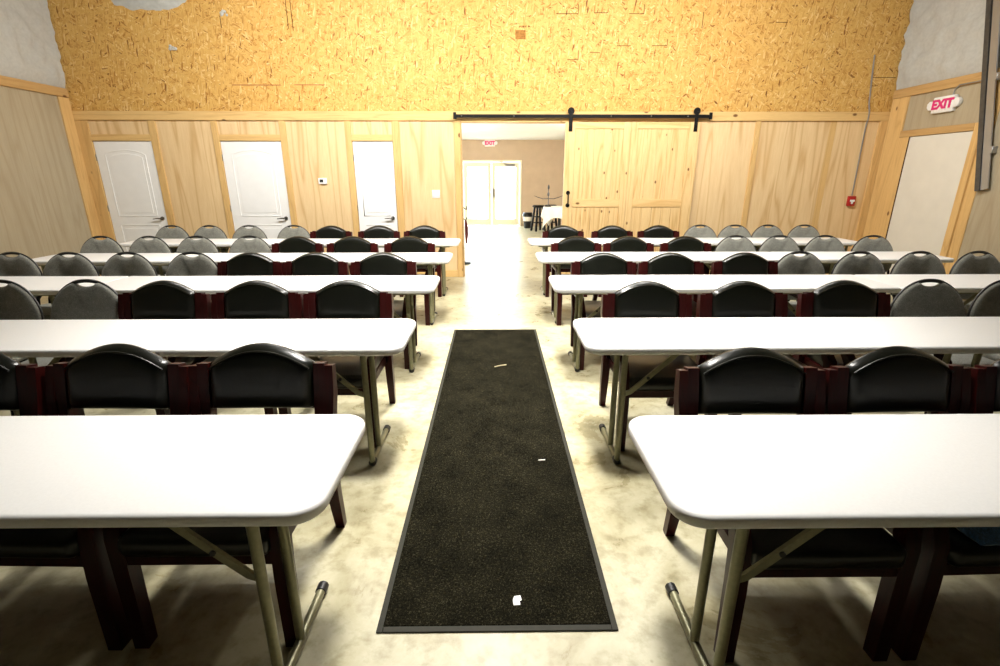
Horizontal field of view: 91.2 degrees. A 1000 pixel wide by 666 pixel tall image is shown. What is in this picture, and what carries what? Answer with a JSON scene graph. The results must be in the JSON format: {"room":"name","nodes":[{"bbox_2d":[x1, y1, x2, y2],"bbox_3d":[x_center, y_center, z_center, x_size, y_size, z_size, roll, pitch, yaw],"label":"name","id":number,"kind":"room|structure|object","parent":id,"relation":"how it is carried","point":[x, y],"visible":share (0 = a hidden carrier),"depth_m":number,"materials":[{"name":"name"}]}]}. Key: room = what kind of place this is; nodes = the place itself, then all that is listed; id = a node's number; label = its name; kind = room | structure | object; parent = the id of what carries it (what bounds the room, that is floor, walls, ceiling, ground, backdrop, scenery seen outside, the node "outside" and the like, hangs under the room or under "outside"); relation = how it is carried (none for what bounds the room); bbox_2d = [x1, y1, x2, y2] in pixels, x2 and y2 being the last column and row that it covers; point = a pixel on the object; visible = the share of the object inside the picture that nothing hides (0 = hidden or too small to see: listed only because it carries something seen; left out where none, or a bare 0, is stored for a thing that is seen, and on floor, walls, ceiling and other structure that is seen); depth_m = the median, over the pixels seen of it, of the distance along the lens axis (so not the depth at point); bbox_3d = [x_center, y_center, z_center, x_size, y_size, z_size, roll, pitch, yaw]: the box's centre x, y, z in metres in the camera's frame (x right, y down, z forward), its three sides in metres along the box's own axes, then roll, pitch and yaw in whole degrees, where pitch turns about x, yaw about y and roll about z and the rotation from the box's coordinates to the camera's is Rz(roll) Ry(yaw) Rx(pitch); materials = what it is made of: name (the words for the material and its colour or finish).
{"room":"meeting hall","nodes":[
{"label":"meeting hall","id":0,"kind":"room"},
{"bbox_2d":[0,0,91,272],"bbox_3d":[-6.311,-1.176,1.700,0.204,4.350,12.100,0,18,-1],"label":"wall","id":1,"kind":"structure","parent":0,"point":[42,210],"depth_m":6.65,"materials":[{"name":"brown wood"}]},
{"bbox_2d":[0,75,68,97],"bbox_3d":[-6.270,-1.690,1.468,0.045,0.120,11.970,0,18,-1],"label":"trim","id":2,"kind":"structure","parent":1,"relation":"attached to","point":[6,81],"depth_m":6.62,"materials":[{"name":"brown wood"}]},
{"bbox_2d":[57,96,102,239],"bbox_3d":[-6.346,-2.148,7.514,0.030,2.675,0.190,0,18,-1],"label":"trim","id":3,"kind":"structure","parent":1,"relation":"attached to","point":[64,103],"depth_m":7.38,"materials":[{"name":"brown wood"}]},
{"bbox_2d":[47,0,913,269],"bbox_3d":[-0.229,-3.014,7.473,12.470,4.350,0.225,0,18,-1],"label":"wall","id":4,"kind":"structure","parent":0,"point":[117,55],"depth_m":7.19,"materials":[{"name":"brown wood"}]},
{"bbox_2d":[74,120,116,241],"bbox_3d":[-6.258,-2.041,7.670,0.210,2.375,0.040,0,18,-1],"label":"trim","id":5,"kind":"structure","parent":4,"relation":"attached to","point":[82,126],"depth_m":7.55,"materials":[{"name":"brown wood"}]},
{"bbox_2d":[90,134,150,140],"bbox_3d":[-5.708,-2.945,7.389,0.890,0.090,0.040,0,18,-1],"label":"trim","id":6,"kind":"structure","parent":4,"relation":"attached to","point":[94,137],"depth_m":7.37,"materials":[{"name":"brown wood"}]},
{"bbox_2d":[93,141,168,275],"bbox_3d":[-5.710,-1.902,7.705,0.894,2.090,0.099,0,18,-1],"label":"door","id":7,"kind":"structure","parent":4,"relation":"in","point":[128,169],"depth_m":7.61,"materials":[{"name":"white paint"}]},
{"bbox_2d":[147,120,175,228],"bbox_3d":[-5.208,-2.044,7.682,0.110,2.375,0.040,0,18,-1],"label":"trim","id":8,"kind":"structure","parent":4,"relation":"attached to","point":[152,127],"depth_m":7.53,"materials":[{"name":"brown wood"}]},
{"bbox_2d":[210,120,234,238],"bbox_3d":[-4.288,-2.047,7.692,0.090,2.375,0.040,0,18,-1],"label":"trim","id":9,"kind":"structure","parent":4,"relation":"attached to","point":[217,144],"depth_m":7.56,"materials":[{"name":"brown wood"}]},
{"bbox_2d":[218,134,280,140],"bbox_3d":[-3.780,-2.952,7.410,0.925,0.090,0.040,0,18,-1],"label":"trim","id":10,"kind":"structure","parent":4,"relation":"attached to","point":[222,137],"depth_m":7.39,"materials":[{"name":"brown wood"}]},
{"bbox_2d":[220,141,291,249],"bbox_3d":[-3.783,-1.909,7.727,0.928,2.090,0.099,0,18,-1],"label":"door","id":11,"kind":"structure","parent":4,"relation":"in","point":[254,170],"depth_m":7.61,"materials":[{"name":"white paint"}]},
{"bbox_2d":[278,121,297,227],"bbox_3d":[-3.271,-2.051,7.703,0.095,2.375,0.040,0,18,-1],"label":"trim","id":12,"kind":"structure","parent":4,"relation":"attached to","point":[282,127],"depth_m":7.55,"materials":[{"name":"brown wood"}]},
{"bbox_2d":[344,121,359,236],"bbox_3d":[-2.293,-2.054,7.714,0.090,2.375,0.040,0,18,-1],"label":"trim","id":13,"kind":"structure","parent":4,"relation":"attached to","point":[349,146],"depth_m":7.58,"materials":[{"name":"brown wood"}]},
{"bbox_2d":[353,141,397,251],"bbox_3d":[-1.940,-1.916,7.747,0.624,2.090,0.099,0,18,-1],"label":"door","id":14,"kind":"structure","parent":4,"relation":"in","point":[373,161],"depth_m":7.63,"materials":[{"name":"white paint"}]},
{"bbox_2d":[391,121,404,237],"bbox_3d":[-1.573,-2.057,7.722,0.110,2.375,0.040,0,18,-1],"label":"trim","id":15,"kind":"structure","parent":4,"relation":"attached to","point":[395,124],"depth_m":7.59,"materials":[{"name":"brown wood"}]},
{"bbox_2d":[454,121,462,276],"bbox_3d":[-0.651,-2.060,7.732,0.085,2.375,0.040,0,18,-1],"label":"trim","id":16,"kind":"structure","parent":4,"relation":"attached to","point":[456,123],"depth_m":7.68,"materials":[{"name":"brown wood"}]},
{"bbox_2d":[72,111,889,120],"bbox_3d":[-0.228,-3.252,7.345,12.270,0.130,0.025,0,18,-1],"label":"trim","id":17,"kind":"structure","parent":4,"relation":"attached to","point":[77,115],"depth_m":7.32,"materials":[{"name":"brown wood"}]},
{"bbox_2d":[453,112,712,119],"bbox_3d":[1.237,-3.244,7.329,3.864,0.095,0.095,0,18,-1],"label":"door track","id":18,"kind":"object","parent":4,"relation":"attached to","point":[455,115],"visible":1,"depth_m":7.30,"materials":[{"name":"black metal"}]},
{"bbox_2d":[561,107,700,273],"bbox_3d":[1.995,-2.141,7.641,2.025,2.525,0.102,0,18,-1],"label":"barn door","id":19,"kind":"structure","parent":18,"relation":"hanging from","point":[635,177],"depth_m":7.56,"materials":[{"name":"brown wood"}]},
{"bbox_2d":[741,121,761,227],"bbox_3d":[3.917,-2.076,7.783,0.080,2.375,0.040,0,18,-1],"label":"trim","id":20,"kind":"structure","parent":4,"relation":"attached to","point":[758,123],"depth_m":7.63,"materials":[{"name":"brown wood"}]},
{"bbox_2d":[852,121,887,246],"bbox_3d":[5.836,-2.081,7.797,0.140,2.375,0.055,0,18,-1],"label":"trim","id":21,"kind":"structure","parent":4,"relation":"attached to","point":[882,127],"depth_m":7.67,"materials":[{"name":"brown wood"}]},
{"bbox_2d":[0,226,999,665],"bbox_3d":[-0.209,-0.380,6.567,12.470,0.120,20.950,0,18,-1],"label":"floor","id":22,"kind":"structure","parent":0,"point":[204,615],"depth_m":1.97,"materials":[{"name":"concrete"}]},
{"bbox_2d":[0,252,42,304],"bbox_3d":[-4.490,-0.229,4.391,0.525,0.918,0.587,0,18,-1],"label":"chair","id":23,"kind":"object","parent":22,"relation":"on","point":[21,265],"visible":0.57,"depth_m":4.51,"materials":[{"name":"grey fabric"}]},
{"bbox_2d":[0,279,43,362],"bbox_3d":[-3.364,0.158,3.176,0.525,0.918,0.587,0,18,-1],"label":"chair","id":24,"kind":"object","parent":22,"relation":"on","point":[16,302],"visible":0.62,"depth_m":3.30,"materials":[{"name":"grey fabric"}]},
{"bbox_2d":[0,352,47,415],"bbox_3d":[-2.209,0.582,1.863,0.620,0.914,0.678,0,18,0],"label":"wooden armchair","id":25,"kind":"object","parent":22,"relation":"on","point":[22,386],"visible":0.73,"depth_m":2.02,"materials":[{"name":"red wood"}]},
{"bbox_2d":[0,276,127,304],"bbox_3d":[-4.146,-0.067,4.173,1.740,0.734,0.575,0,18,-1],"label":"folding table","id":26,"kind":"object","parent":22,"relation":"on","point":[50,286],"visible":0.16,"depth_m":4.11,"materials":[{"name":"white plastic"}]},
{"bbox_2d":[10,279,118,415],"bbox_3d":[-2.789,0.154,3.186,0.525,0.918,0.587,0,18,-1],"label":"chair","id":27,"kind":"object","parent":22,"relation":"on","point":[74,301],"visible":0.41,"depth_m":3.30,"materials":[{"name":"grey fabric"}]},
{"bbox_2d":[40,252,99,319],"bbox_3d":[-3.961,-0.228,4.386,0.525,0.918,0.587,0,18,-1],"label":"chair","id":28,"kind":"object","parent":22,"relation":"on","point":[58,265],"visible":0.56,"depth_m":4.50,"materials":[{"name":"grey fabric"}]},
{"bbox_2d":[0,343,190,650],"bbox_3d":[-1.596,0.577,1.877,0.620,0.914,0.678,0,18,1],"label":"wooden armchair","id":29,"kind":"object","parent":22,"relation":"on","point":[117,375],"visible":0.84,"depth_m":2.01,"materials":[{"name":"red wood"}]},
{"bbox_2d":[80,236,123,274],"bbox_3d":[-4.673,-0.623,5.626,0.525,0.918,0.587,-1,18,-2],"label":"chair","id":30,"kind":"object","parent":22,"relation":"on","point":[92,245],"visible":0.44,"depth_m":5.74,"materials":[{"name":"grey fabric"}]},
{"bbox_2d":[32,253,213,275],"bbox_3d":[-4.162,-0.487,5.493,1.740,0.734,0.575,0,18,-1],"label":"folding table","id":31,"kind":"object","parent":22,"relation":"on","point":[98,259],"visible":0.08,"depth_m":5.33,"materials":[{"name":"white plastic"}]},
{"bbox_2d":[101,252,157,276],"bbox_3d":[-3.431,-0.230,4.394,0.525,0.918,0.587,0,18,-1],"label":"chair","id":32,"kind":"object","parent":22,"relation":"on","point":[116,265],"visible":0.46,"depth_m":4.51,"materials":[{"name":"grey fabric"}]},
{"bbox_2d":[58,280,211,415],"bbox_3d":[-2.262,0.179,3.126,0.620,0.914,0.678,0,18,0],"label":"wooden armchair","id":33,"kind":"object","parent":22,"relation":"on","point":[162,299],"visible":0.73,"depth_m":3.27,"materials":[{"name":"red wood"}]},
{"bbox_2d":[129,236,171,274],"bbox_3d":[-4.110,-0.622,5.623,0.525,0.918,0.587,0,18,-1],"label":"chair","id":34,"kind":"object","parent":22,"relation":"on","point":[157,245],"visible":0.36,"depth_m":5.74,"materials":[{"name":"grey fabric"}]},
{"bbox_2d":[0,414,364,665],"bbox_3d":[-1.855,0.739,1.642,2.750,0.734,0.575,0,18,-1],"label":"folding table","id":35,"kind":"object","parent":22,"relation":"on","point":[177,473],"visible":1,"depth_m":1.47,"materials":[{"name":"white plastic"}]},
{"bbox_2d":[166,252,216,296],"bbox_3d":[-2.837,-0.234,4.404,0.525,0.918,0.587,0,18,-1],"label":"chair","id":36,"kind":"object","parent":22,"relation":"on","point":[181,265],"visible":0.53,"depth_m":4.52,"materials":[{"name":"grey fabric"}]},
{"bbox_2d":[119,239,264,252],"bbox_3d":[-4.178,-0.909,6.817,1.740,0.734,0.575,0,18,-1],"label":"folding table","id":37,"kind":"object","parent":22,"relation":"on","point":[172,243],"visible":0.12,"depth_m":6.56,"materials":[{"name":"white plastic"}]},
{"bbox_2d":[176,236,219,252],"bbox_3d":[-3.559,-0.626,5.636,0.525,0.918,0.587,0,18,-1],"label":"chair","id":38,"kind":"object","parent":22,"relation":"on","point":[204,245],"visible":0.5,"depth_m":5.75,"materials":[{"name":"grey fabric"}]},
{"bbox_2d":[0,319,415,465],"bbox_3d":[-1.883,0.349,2.867,2.750,0.734,0.575,0,18,-1],"label":"folding table","id":39,"kind":"object","parent":22,"relation":"on","point":[312,338],"visible":0.66,"depth_m":2.71,"materials":[{"name":"white plastic"}]},
{"bbox_2d":[103,343,346,648],"bbox_3d":[-0.992,0.575,1.883,0.620,0.914,0.678,0,18,-1],"label":"wooden armchair","id":40,"kind":"object","parent":22,"relation":"on","point":[256,375],"visible":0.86,"depth_m":2.01,"materials":[{"name":"black leather"}]},
{"bbox_2d":[168,280,303,414],"bbox_3d":[-1.632,0.178,3.131,0.620,0.914,0.678,0,18,-1],"label":"wooden armchair","id":41,"kind":"object","parent":22,"relation":"on","point":[254,299],"visible":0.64,"depth_m":3.27,"materials":[{"name":"red wood"}]},
{"bbox_2d":[217,252,282,275],"bbox_3d":[-2.308,-0.211,4.353,0.620,0.914,0.678,0,18,1],"label":"wooden armchair","id":42,"kind":"object","parent":22,"relation":"on","point":[249,263],"visible":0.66,"depth_m":4.49,"materials":[{"name":"red wood"}]},
{"bbox_2d":[229,235,271,252],"bbox_3d":[-2.938,-0.630,5.648,0.525,0.918,0.587,-1,18,-2],"label":"chair","id":43,"kind":"object","parent":22,"relation":"on","point":[241,245],"visible":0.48,"depth_m":5.76,"materials":[{"name":"grey fabric"}]},
{"bbox_2d":[105,275,439,372],"bbox_3d":[-1.899,-0.075,4.198,2.750,0.734,0.575,0,18,-1],"label":"folding table","id":44,"kind":"object","parent":22,"relation":"on","point":[407,285],"visible":0.56,"depth_m":4.10,"materials":[{"name":"white plastic"}]},
{"bbox_2d":[271,236,323,252],"bbox_3d":[-2.375,-0.604,5.585,0.620,0.914,0.678,0,18,0],"label":"wooden armchair","id":45,"kind":"object","parent":22,"relation":"on","point":[296,244],"visible":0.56,"depth_m":5.72,"materials":[{"name":"red wood"}]},
{"bbox_2d":[282,252,348,275],"bbox_3d":[-1.705,-0.212,4.356,0.620,0.914,0.678,0,18,0],"label":"wooden armchair","id":46,"kind":"object","parent":22,"relation":"on","point":[314,263],"visible":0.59,"depth_m":4.50,"materials":[{"name":"red wood"}]},
{"bbox_2d":[207,253,452,324],"bbox_3d":[-1.915,-0.495,5.518,2.750,0.734,0.575,0,18,-1],"label":"folding table","id":47,"kind":"object","parent":22,"relation":"on","point":[430,259],"visible":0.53,"depth_m":5.40,"materials":[{"name":"white plastic"}]},
{"bbox_2d":[310,225,352,273],"bbox_3d":[-2.421,-1.010,6.863,0.620,0.914,0.678,0,18,-1],"label":"wooden armchair","id":48,"kind":"object","parent":22,"relation":"on","point":[330,231],"visible":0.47,"depth_m":7.00,"materials":[{"name":"red wood"}]},
{"bbox_2d":[278,280,395,447],"bbox_3d":[-1.024,0.174,3.143,0.620,0.914,0.678,0,18,0],"label":"wooden armchair","id":49,"kind":"object","parent":22,"relation":"on","point":[343,299],"visible":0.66,"depth_m":3.28,"materials":[{"name":"red wood"}]},
{"bbox_2d":[327,236,378,275],"bbox_3d":[-1.730,-0.607,5.594,0.620,0.914,0.678,0,18,-1],"label":"wooden armchair","id":50,"kind":"object","parent":22,"relation":"on","point":[350,244],"visible":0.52,"depth_m":5.73,"materials":[{"name":"red wood"}]},
{"bbox_2d":[264,238,460,295],"bbox_3d":[-1.931,-0.917,6.842,2.750,0.734,0.575,0,18,-1],"label":"folding table","id":51,"kind":"object","parent":22,"relation":"on","point":[439,242],"visible":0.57,"depth_m":6.72,"materials":[{"name":"white plastic"}]},
{"bbox_2d":[350,225,399,296],"bbox_3d":[-1.733,-1.014,6.876,0.620,0.914,0.678,0,18,-1],"label":"wooden armchair","id":52,"kind":"object","parent":22,"relation":"on","point":[379,231],"visible":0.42,"depth_m":7.01,"materials":[{"name":"red wood"}]},
{"bbox_2d":[351,252,417,368],"bbox_3d":[-1.064,-0.214,4.360,0.620,0.914,0.678,-1,18,-2],"label":"wooden armchair","id":53,"kind":"object","parent":22,"relation":"on","point":[381,263],"visible":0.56,"depth_m":4.50,"materials":[{"name":"red wood"}]},
{"bbox_2d":[384,236,435,324],"bbox_3d":[-1.064,-0.610,5.604,0.620,0.914,0.678,0,18,0],"label":"wooden armchair","id":54,"kind":"object","parent":22,"relation":"on","point":[407,244],"visible":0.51,"depth_m":5.74,"materials":[{"name":"red wood"}]},
{"bbox_2d":[400,225,445,296],"bbox_3d":[-1.088,-1.019,6.890,0.620,0.914,0.678,0,18,0],"label":"wooden armchair","id":55,"kind":"object","parent":22,"relation":"on","point":[423,231],"visible":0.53,"depth_m":7.02,"materials":[{"name":"red wood"}]},
{"bbox_2d":[376,329,617,632],"bbox_3d":[-0.030,0.520,3.524,0.878,0.010,3.680,0,18,-1],"label":"runner mat","id":56,"kind":"object","parent":22,"relation":"on","point":[489,522],"visible":1,"depth_m":2.37,"materials":[{"name":"black carpet"}]},
{"bbox_2d":[542,225,586,296],"bbox_3d":[0.908,-1.016,6.882,0.620,0.914,0.678,0,18,0],"label":"wooden armchair","id":57,"kind":"object","parent":22,"relation":"on","point":[562,231],"visible":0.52,"depth_m":7.01,"materials":[{"name":"red wood"}]},
{"bbox_2d":[551,236,605,325],"bbox_3d":[0.906,-0.611,5.607,0.620,0.914,0.678,-1,18,-2],"label":"wooden armchair","id":58,"kind":"object","parent":22,"relation":"on","point":[573,243],"visible":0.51,"depth_m":5.74,"materials":[{"name":"red wood"}]},
{"bbox_2d":[570,252,635,369],"bbox_3d":[0.953,-0.209,4.346,0.620,0.914,0.678,0,18,0],"label":"wooden armchair","id":59,"kind":"object","parent":22,"relation":"on","point":[603,263],"visible":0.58,"depth_m":4.48,"materials":[{"name":"red wood"}]},
{"bbox_2d":[591,225,637,296],"bbox_3d":[1.626,-1.019,6.889,0.620,0.914,0.678,-1,18,-2],"label":"wooden armchair","id":60,"kind":"object","parent":22,"relation":"on","point":[611,231],"visible":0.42,"depth_m":7.03,"materials":[{"name":"red wood"}]},
{"bbox_2d":[528,238,722,294],"bbox_3d":[1.772,-0.939,6.912,2.750,0.734,0.575,0,18,-1],"label":"folding table","id":61,"kind":"object","parent":22,"relation":"on","point":[540,242],"visible":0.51,"depth_m":6.76,"materials":[{"name":"white plastic"}]},
{"bbox_2d":[602,236,653,274],"bbox_3d":[1.514,-0.610,5.607,0.620,0.914,0.678,0,18,0],"label":"wooden armchair","id":62,"kind":"object","parent":22,"relation":"on","point":[625,243],"visible":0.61,"depth_m":5.74,"materials":[{"name":"red wood"}]},
{"bbox_2d":[636,225,678,273],"bbox_3d":[2.284,-1.024,6.905,0.620,0.914,0.678,0,18,1],"label":"wooden armchair","id":63,"kind":"object","parent":22,"relation":"on","point":[657,231],"visible":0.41,"depth_m":7.04,"materials":[{"name":"red wood"}]},
{"bbox_2d":[599,281,716,450],"bbox_3d":[0.984,0.184,3.112,0.620,0.914,0.678,0,18,0],"label":"wooden armchair","id":64,"kind":"object","parent":22,"relation":"on","point":[641,299],"visible":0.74,"depth_m":3.24,"materials":[{"name":"red wood"}]},
{"bbox_2d":[536,252,782,323],"bbox_3d":[1.788,-0.517,5.588,2.750,0.734,0.575,0,18,-1],"label":"folding table","id":65,"kind":"object","parent":22,"relation":"on","point":[557,259],"visible":0.45,"depth_m":5.41,"materials":[{"name":"white plastic"}]},
{"bbox_2d":[637,252,703,317],"bbox_3d":[1.574,-0.208,4.343,0.620,0.914,0.678,0,18,0],"label":"wooden armchair","id":66,"kind":"object","parent":22,"relation":"on","point":[670,263],"visible":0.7,"depth_m":4.48,"materials":[{"name":"red wood"}]},
{"bbox_2d":[659,236,711,294],"bbox_3d":[2.195,-0.611,5.610,0.620,0.914,0.678,0,18,-1],"label":"wooden armchair","id":67,"kind":"object","parent":22,"relation":"on","point":[683,243],"visible":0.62,"depth_m":5.75,"materials":[{"name":"red wood"}]},
{"bbox_2d":[549,274,900,371],"bbox_3d":[1.805,-0.088,4.239,2.750,0.734,0.575,0,18,-1],"label":"folding table","id":68,"kind":"object","parent":22,"relation":"on","point":[578,285],"visible":0.67,"depth_m":4.07,"materials":[{"name":"white plastic"}]},
{"bbox_2d":[714,235,755,251],"bbox_3d":[2.792,-0.640,5.681,0.525,0.918,0.587,0,18,1],"label":"chair","id":69,"kind":"object","parent":22,"relation":"on","point":[727,244],"visible":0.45,"depth_m":5.79,"materials":[{"name":"grey fabric"}]},
{"bbox_2d":[711,252,797,357],"bbox_3d":[2.268,-0.212,4.357,0.620,0.914,0.678,0,18,-1],"label":"wooden armchair","id":70,"kind":"object","parent":22,"relation":"on","point":[743,263],"visible":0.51,"depth_m":4.50,"materials":[{"name":"red wood"}]},
{"bbox_2d":[695,280,836,414],"bbox_3d":[1.641,0.181,3.120,0.620,0.914,0.678,-1,18,-2],"label":"wooden armchair","id":71,"kind":"object","parent":22,"relation":"on","point":[735,299],"visible":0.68,"depth_m":3.26,"materials":[{"name":"red wood"}]},
{"bbox_2d":[758,235,799,301],"bbox_3d":[3.319,-0.643,5.689,0.525,0.918,0.587,0,18,0],"label":"chair","id":72,"kind":"object","parent":22,"relation":"on","point":[771,244],"visible":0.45,"depth_m":5.80,"materials":[{"name":"grey fabric"}]},
{"bbox_2d":[573,317,999,464],"bbox_3d":[1.821,0.336,2.908,2.750,0.734,0.575,0,18,-1],"label":"folding table","id":73,"kind":"object","parent":22,"relation":"on","point":[978,336],"visible":0.74,"depth_m":2.71,"materials":[{"name":"white plastic"}]},
{"bbox_2d":[663,347,922,662],"bbox_3d":[1.027,0.591,1.832,0.620,0.914,0.678,0,18,0],"label":"wooden armchair","id":74,"kind":"object","parent":22,"relation":"on","point":[746,380],"visible":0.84,"depth_m":1.64,"materials":[{"name":"red wood"}]},
{"bbox_2d":[778,251,825,310],"bbox_3d":[2.796,-0.244,4.437,0.525,0.918,0.587,0,18,-1],"label":"chair","id":75,"kind":"object","parent":22,"relation":"on","point":[789,264],"visible":0.4,"depth_m":4.55,"materials":[{"name":"grey fabric"}]},
{"bbox_2d":[628,414,999,665],"bbox_3d":[1.833,0.733,1.660,2.750,0.734,0.575,0,18,-1],"label":"folding table","id":76,"kind":"object","parent":22,"relation":"on","point":[742,473],"visible":1,"depth_m":1.46,"materials":[{"name":"white plastic"}]},
{"bbox_2d":[796,235,844,300],"bbox_3d":[3.858,-0.645,5.697,0.525,0.918,0.587,0,18,1],"label":"chair","id":77,"kind":"object","parent":22,"relation":"on","point":[816,244],"visible":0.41,"depth_m":5.81,"materials":[{"name":"grey fabric"}]},
{"bbox_2d":[831,251,884,274],"bbox_3d":[3.353,-0.244,4.436,0.525,0.918,0.587,0,18,-1],"label":"chair","id":78,"kind":"object","parent":22,"relation":"on","point":[851,264],"visible":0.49,"depth_m":4.55,"materials":[{"name":"grey fabric"}]},
{"bbox_2d":[771,251,953,274],"bbox_3d":[4.035,-0.525,5.612,1.740,0.734,0.575,0,18,-1],"label":"folding table","id":79,"kind":"object","parent":22,"relation":"on","point":[886,257],"visible":0.2,"depth_m":5.47,"materials":[{"name":"white plastic"}]},
{"bbox_2d":[851,235,892,273],"bbox_3d":[4.432,-0.645,5.698,0.525,0.918,0.587,0,18,1],"label":"chair","id":80,"kind":"object","parent":22,"relation":"on","point":[864,244],"visible":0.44,"depth_m":5.81,"materials":[{"name":"grey fabric"}]},
{"bbox_2d":[794,280,951,414],"bbox_3d":[2.322,0.176,3.137,0.620,0.914,0.678,0,18,1],"label":"wooden armchair","id":81,"kind":"object","parent":22,"relation":"on","point":[840,298],"visible":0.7,"depth_m":3.28,"materials":[{"name":"red wood"}]},
{"bbox_2d":[822,346,999,660],"bbox_3d":[1.645,0.587,1.846,0.620,0.914,0.678,-1,18,-2],"label":"wooden armchair","id":82,"kind":"object","parent":22,"relation":"on","point":[892,378],"visible":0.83,"depth_m":1.98,"materials":[{"name":"red wood"}]},
{"bbox_2d":[955,527,999,545],"bbox_3d":[1.668,0.596,1.636,0.391,0.049,0.278,0,18,-1],"label":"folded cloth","id":83,"kind":"object","parent":82,"relation":"on","point":[984,536],"visible":0.07,"depth_m":1.54,"materials":[{"name":"blue fabric"}]},
{"bbox_2d":[855,274,999,305],"bbox_3d":[4.052,-0.096,4.264,1.740,0.734,0.575,0,18,-1],"label":"folding table","id":84,"kind":"object","parent":22,"relation":"on","point":[963,283],"visible":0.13,"depth_m":4.19,"materials":[{"name":"white plastic"}]},
{"bbox_2d":[890,251,968,316],"bbox_3d":[3.910,-0.246,4.445,0.525,0.918,0.587,0,18,1],"label":"chair","id":85,"kind":"object","parent":22,"relation":"on","point":[909,263],"visible":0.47,"depth_m":4.56,"materials":[{"name":"grey fabric"}]},
{"bbox_2d":[890,279,994,366],"bbox_3d":[2.910,0.151,3.197,0.525,0.918,0.587,0,18,0],"label":"chair","id":86,"kind":"object","parent":22,"relation":"on","point":[942,299],"visible":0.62,"depth_m":3.31,"materials":[{"name":"grey fabric"}]},
{"bbox_2d":[949,251,999,308],"bbox_3d":[4.476,-0.250,4.455,0.525,0.918,0.587,0,18,-2],"label":"chair","id":87,"kind":"object","parent":22,"relation":"on","point":[968,263],"visible":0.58,"depth_m":4.57,"materials":[{"name":"grey fabric"}]},
{"bbox_2d":[967,359,999,413],"bbox_3d":[2.257,0.583,1.857,0.620,0.914,0.678,-1,18,-2],"label":"wooden armchair","id":88,"kind":"object","parent":22,"relation":"on","point":[985,379],"visible":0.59,"depth_m":2.01,"materials":[{"name":"red wood"}]},
{"bbox_2d":[967,280,999,360],"bbox_3d":[3.464,0.149,3.204,0.525,0.918,0.587,0,18,-1],"label":"chair","id":89,"kind":"object","parent":22,"relation":"on","point":[986,303],"visible":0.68,"depth_m":3.32,"materials":[{"name":"grey fabric"}]},
{"bbox_2d":[462,140,564,225],"bbox_3d":[0.703,-4.908,16.141,6.800,2.700,0.120,0,18,-1],"label":"wall","id":90,"kind":"structure","parent":0,"point":[542,160],"depth_m":15.87,"materials":[{"name":"beige paint"}]},
{"bbox_2d":[462,160,521,225],"bbox_3d":[-0.275,-4.579,16.112,1.960,2.090,0.352,0,18,-1],"label":"door","id":91,"kind":"structure","parent":90,"relation":"in","point":[491,220],"depth_m":16.14,"materials":[{"name":"beige paint"}]},
{"bbox_2d":[462,123,564,139],"bbox_3d":[0.754,-4.918,11.589,6.600,0.080,8.750,0,18,-1],"label":"ceiling","id":92,"kind":"structure","parent":0,"point":[470,131],"depth_m":12.77,"materials":[{"name":"white paint"}]},
{"bbox_2d":[896,0,999,300],"bbox_3d":[5.994,-1.220,1.837,0.203,4.350,12.100,0,18,-1],"label":"wall","id":93,"kind":"structure","parent":0,"point":[944,39],"depth_m":6.33,"materials":[{"name":"grey paint"}]},
{"bbox_2d":[863,96,910,238],"bbox_3d":[5.888,-2.169,7.578,0.040,2.675,0.300,0,18,-1],"label":"trim","id":94,"kind":"structure","parent":93,"relation":"attached to","point":[899,108],"depth_m":7.44,"materials":[{"name":"brown wood"}]},
{"bbox_2d":[876,137,908,238],"bbox_3d":[5.886,-1.831,7.434,0.050,2.120,0.180,0,18,-1],"label":"trim","id":95,"kind":"structure","parent":93,"relation":"attached to","point":[903,141],"depth_m":7.32,"materials":[{"name":"brown wood"}]},
{"bbox_2d":[885,131,972,273],"bbox_3d":[5.901,-1.655,6.879,0.055,2.120,0.984,0,18,-1],"label":"door","id":96,"kind":"structure","parent":93,"relation":"in","point":[932,167],"depth_m":6.75,"materials":[{"name":"beige metal"}]},
{"bbox_2d":[899,123,974,137],"bbox_3d":[5.892,-2.734,6.627,0.050,0.090,1.170,0,18,-1],"label":"trim","id":97,"kind":"structure","parent":93,"relation":"attached to","point":[970,126],"depth_m":6.55,"materials":[{"name":"brown wood"}]},
{"bbox_2d":[927,94,962,113],"bbox_3d":[5.870,-3.022,6.477,0.059,0.200,0.490,0,18,-1],"label":"exit sign","id":98,"kind":"object","parent":93,"relation":"attached to","point":[943,104],"visible":1,"depth_m":6.44,"materials":[{"name":"white plastic"}]},
{"bbox_2d":[893,68,999,98],"bbox_3d":[5.954,-1.733,1.604,0.045,0.120,11.970,0,18,-1],"label":"trim","id":99,"kind":"structure","parent":93,"relation":"attached to","point":[952,82],"depth_m":6.56,"materials":[{"name":"brown wood"}]},
{"bbox_2d":[939,122,978,267],"bbox_3d":[5.899,-1.532,6.343,0.050,2.210,0.100,0,18,-1],"label":"trim","id":100,"kind":"structure","parent":93,"relation":"attached to","point":[971,153],"depth_m":6.25,"materials":[{"name":"brown wood"}]},
{"bbox_2d":[945,80,999,273],"bbox_3d":[5.911,-1.717,6.159,0.030,2.675,0.140,0,18,-1],"label":"trim","id":101,"kind":"structure","parent":93,"relation":"attached to","point":[969,196],"depth_m":6.21,"materials":[{"name":"brown wood"}]},
{"bbox_2d":[974,0,999,190],"bbox_3d":[5.841,-2.923,5.847,0.068,2.358,0.718,0,18,-1],"label":"channel","id":102,"kind":"object","parent":93,"relation":"attached to","point":[989,76],"visible":1,"depth_m":5.84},
{"label":"outside","id":103,"kind":"structure","parent":0,"visible":0},
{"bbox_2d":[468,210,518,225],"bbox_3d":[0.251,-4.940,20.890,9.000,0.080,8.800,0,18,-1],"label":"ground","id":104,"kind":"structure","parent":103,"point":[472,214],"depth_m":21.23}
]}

